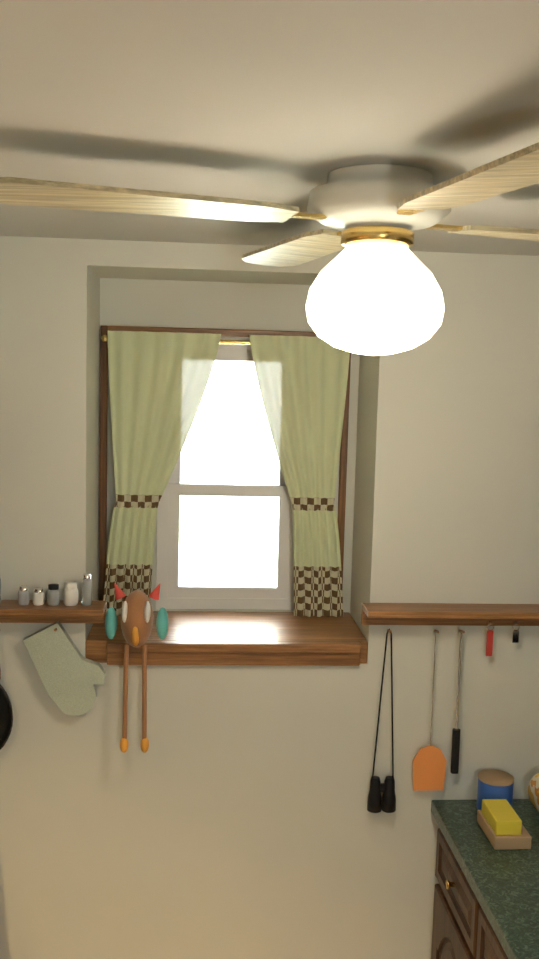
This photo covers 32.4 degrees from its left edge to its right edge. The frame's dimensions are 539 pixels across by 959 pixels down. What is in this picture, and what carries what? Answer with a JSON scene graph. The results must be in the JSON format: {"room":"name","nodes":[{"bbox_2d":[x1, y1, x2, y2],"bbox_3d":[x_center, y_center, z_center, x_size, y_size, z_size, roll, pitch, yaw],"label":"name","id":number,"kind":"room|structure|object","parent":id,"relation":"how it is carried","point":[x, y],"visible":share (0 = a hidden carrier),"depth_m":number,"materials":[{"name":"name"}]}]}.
{"room":"kitchen","nodes":[
{"label":"kitchen","id":0,"kind":"room"},
{"bbox_2d":[0,236,538,958],"bbox_3d":[-0.146,0.564,2.900,2.520,2.474,0.500,1,6,-4],"label":"wall","id":1,"kind":"structure","parent":0,"point":[226,816],"depth_m":2.63,"materials":[{"name":"paint"}]},
{"bbox_2d":[0,600,106,622],"bbox_3d":[-0.927,0.366,2.513,0.953,0.061,0.104,1,6,-4],"label":"wall shelf","id":2,"kind":"object","parent":1,"relation":"attached to","point":[12,611],"visible":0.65,"depth_m":2.52,"materials":[{"name":"brown wood"}]},
{"bbox_2d":[0,685,12,749],"bbox_3d":[-0.846,0.596,2.560,0.276,0.399,0.066,1,6,-4],"label":"skillet","id":3,"kind":"object","parent":2,"relation":"hanging from","point":[6,718],"visible":1,"depth_m":2.60,"materials":[{"name":"black metal"}]},
{"bbox_2d":[23,621,105,715],"bbox_3d":[-0.570,0.527,2.580,0.223,0.266,0.051,1,6,-4],"label":"oven mitt","id":4,"kind":"object","parent":2,"relation":"hanging from","point":[71,676],"visible":0.94,"depth_m":2.57,"materials":[{"name":"green fabric"}]},
{"bbox_2d":[99,325,350,609],"bbox_3d":[-0.145,-0.026,2.949,0.771,0.890,0.108,1,6,-4],"label":"window unit","id":5,"kind":"structure","parent":1,"relation":"in","point":[225,537],"depth_m":2.97,"materials":[{"name":"white wood"}]},
{"bbox_2d":[101,335,250,344],"bbox_3d":[-0.131,-0.420,2.831,0.756,0.022,0.037,1,6,-4],"label":"curtain rod","id":6,"kind":"object","parent":5,"relation":"attached to","point":[104,338],"visible":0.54,"depth_m":2.82,"materials":[{"name":"gold metal"}]},
{"bbox_2d":[103,330,220,615],"bbox_3d":[-0.331,-0.011,2.833,0.350,0.870,0.022,1,6,-4],"label":"curtain","id":7,"kind":"object","parent":6,"relation":"hanging from","point":[158,382],"visible":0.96,"depth_m":2.81,"materials":[{"name":"green fabric"}]},
{"bbox_2d":[250,335,349,616],"bbox_3d":[0.086,-0.003,2.865,0.318,0.870,0.022,1,6,-4],"label":"curtain","id":8,"kind":"object","parent":6,"relation":"hanging from","point":[302,382],"visible":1,"depth_m":2.85,"materials":[{"name":"green fabric"}]},
{"bbox_2d":[86,611,367,665],"bbox_3d":[-0.129,0.474,2.798,0.803,0.066,0.381,1,6,-4],"label":"window sill","id":9,"kind":"structure","parent":1,"relation":"attached to","point":[235,638],"depth_m":2.65,"materials":[{"name":"brown wood"}]},
{"bbox_2d":[105,583,167,752],"bbox_3d":[-0.369,0.514,2.575,0.173,0.462,0.154,1,6,-4],"label":"decor","id":10,"kind":"object","parent":9,"relation":"on","point":[136,618],"visible":1,"depth_m":2.53,"materials":[{"name":"orange wood"}]},
{"bbox_2d":[361,603,538,625],"bbox_3d":[0.703,0.396,2.638,0.874,0.061,0.104,1,6,-4],"label":"wall shelf","id":11,"kind":"object","parent":1,"relation":"attached to","point":[462,614],"visible":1,"depth_m":2.62,"materials":[{"name":"brown wood"}]},
{"bbox_2d":[367,628,395,812],"bbox_3d":[0.333,0.692,2.668,0.083,0.544,0.045,1,6,-4],"label":"binoculars","id":12,"kind":"object","parent":11,"relation":"hanging from","point":[378,803],"visible":0.94,"depth_m":2.68,"materials":[{"name":"black plastic"}]},
{"bbox_2d":[413,629,446,790],"bbox_3d":[0.470,0.667,2.668,0.100,0.484,0.031,1,6,-4],"label":"hanging fly swatter","id":13,"kind":"object","parent":11,"relation":"hanging from","point":[429,765],"visible":0.9,"depth_m":2.69,"materials":[{"name":"orange plastic"}]},
{"bbox_2d":[450,629,464,773],"bbox_3d":[0.544,0.641,2.671,0.022,0.429,0.031,1,6,-4],"label":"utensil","id":14,"kind":"object","parent":11,"relation":"hanging from","point":[455,749],"visible":0.88,"depth_m":2.68,"materials":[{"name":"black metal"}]},
{"bbox_2d":[486,621,493,655],"bbox_3d":[0.633,0.456,2.657,0.020,0.104,0.031,-2,7,-25],"label":"key","id":15,"kind":"object","parent":11,"relation":"hanging from","point":[489,641],"depth_m":2.66,"materials":[{"name":"red plastic"}]},
{"bbox_2d":[512,621,519,642],"bbox_3d":[0.708,0.437,2.660,0.020,0.064,0.031,-2,7,-25],"label":"key","id":16,"kind":"object","parent":11,"relation":"hanging from","point":[515,634],"depth_m":2.66,"materials":[{"name":"black plastic"}]},
{"bbox_2d":[0,0,538,255],"bbox_3d":[0.103,-0.207,-0.359,2.792,0.442,6.820,1,6,-4],"label":"ceiling","id":17,"kind":"structure","parent":0,"point":[291,102],"depth_m":1.20,"materials":[{"name":"paint"}]},
{"bbox_2d":[0,142,538,355],"bbox_3d":[0.187,-0.373,1.626,1.011,0.309,1.011,5,7,27],"label":"ceiling fan light","id":18,"kind":"object","parent":17,"relation":"hanging from","point":[374,289],"visible":1,"depth_m":1.53,"materials":[{"name":"white glass"}]},
{"bbox_3d":[0.040,2.180,-0.091,2.792,0.060,6.820,1,6,-4],"label":"floor","id":19,"kind":"structure","parent":0,"visible":0},
{"bbox_2d":[431,828,470,958],"bbox_3d":[0.810,1.437,2.607,0.627,0.856,0.414,1,6,-4],"label":"base cabinet","id":20,"kind":"object","parent":19,"relation":"on","point":[462,928],"depth_m":2.59,"materials":[{"name":"brown wood"}]},
{"bbox_2d":[467,889,507,958],"bbox_3d":[0.841,1.484,2.199,0.627,0.856,0.410,1,6,-4],"label":"base cabinet","id":21,"kind":"object","parent":19,"relation":"on","point":[482,941],"depth_m":2.31,"materials":[{"name":"brown wood"}]},
{"bbox_2d":[431,799,538,958],"bbox_3d":[0.846,0.991,2.123,0.645,0.139,1.278,1,6,-4],"label":"countertop","id":22,"kind":"structure","parent":21,"relation":"on","point":[504,885],"depth_m":2.35,"materials":[{"name":"green stone"}]},
{"bbox_2d":[477,769,513,809],"bbox_3d":[0.652,0.905,2.680,0.102,0.096,0.102,1,6,-4],"label":"can","id":23,"kind":"object","parent":22,"relation":"on","point":[495,784],"visible":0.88,"depth_m":2.65,"materials":[{"name":"blue metal"}]},
{"bbox_2d":[477,799,531,849],"bbox_3d":[0.638,0.932,2.526,0.100,0.075,0.160,1,6,-4],"label":"butter dish","id":24,"kind":"object","parent":22,"relation":"on","point":[499,821],"visible":1,"depth_m":2.46,"materials":[{"name":"beige food"}]},
{"bbox_2d":[528,773,538,811],"bbox_3d":[0.916,0.778,2.467,0.300,0.410,0.423,1,6,-4],"label":"bags","id":25,"kind":"object","parent":22,"relation":"on","point":[533,791],"visible":0.86,"depth_m":2.65,"materials":[{"name":"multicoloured plastic"}]}
]}

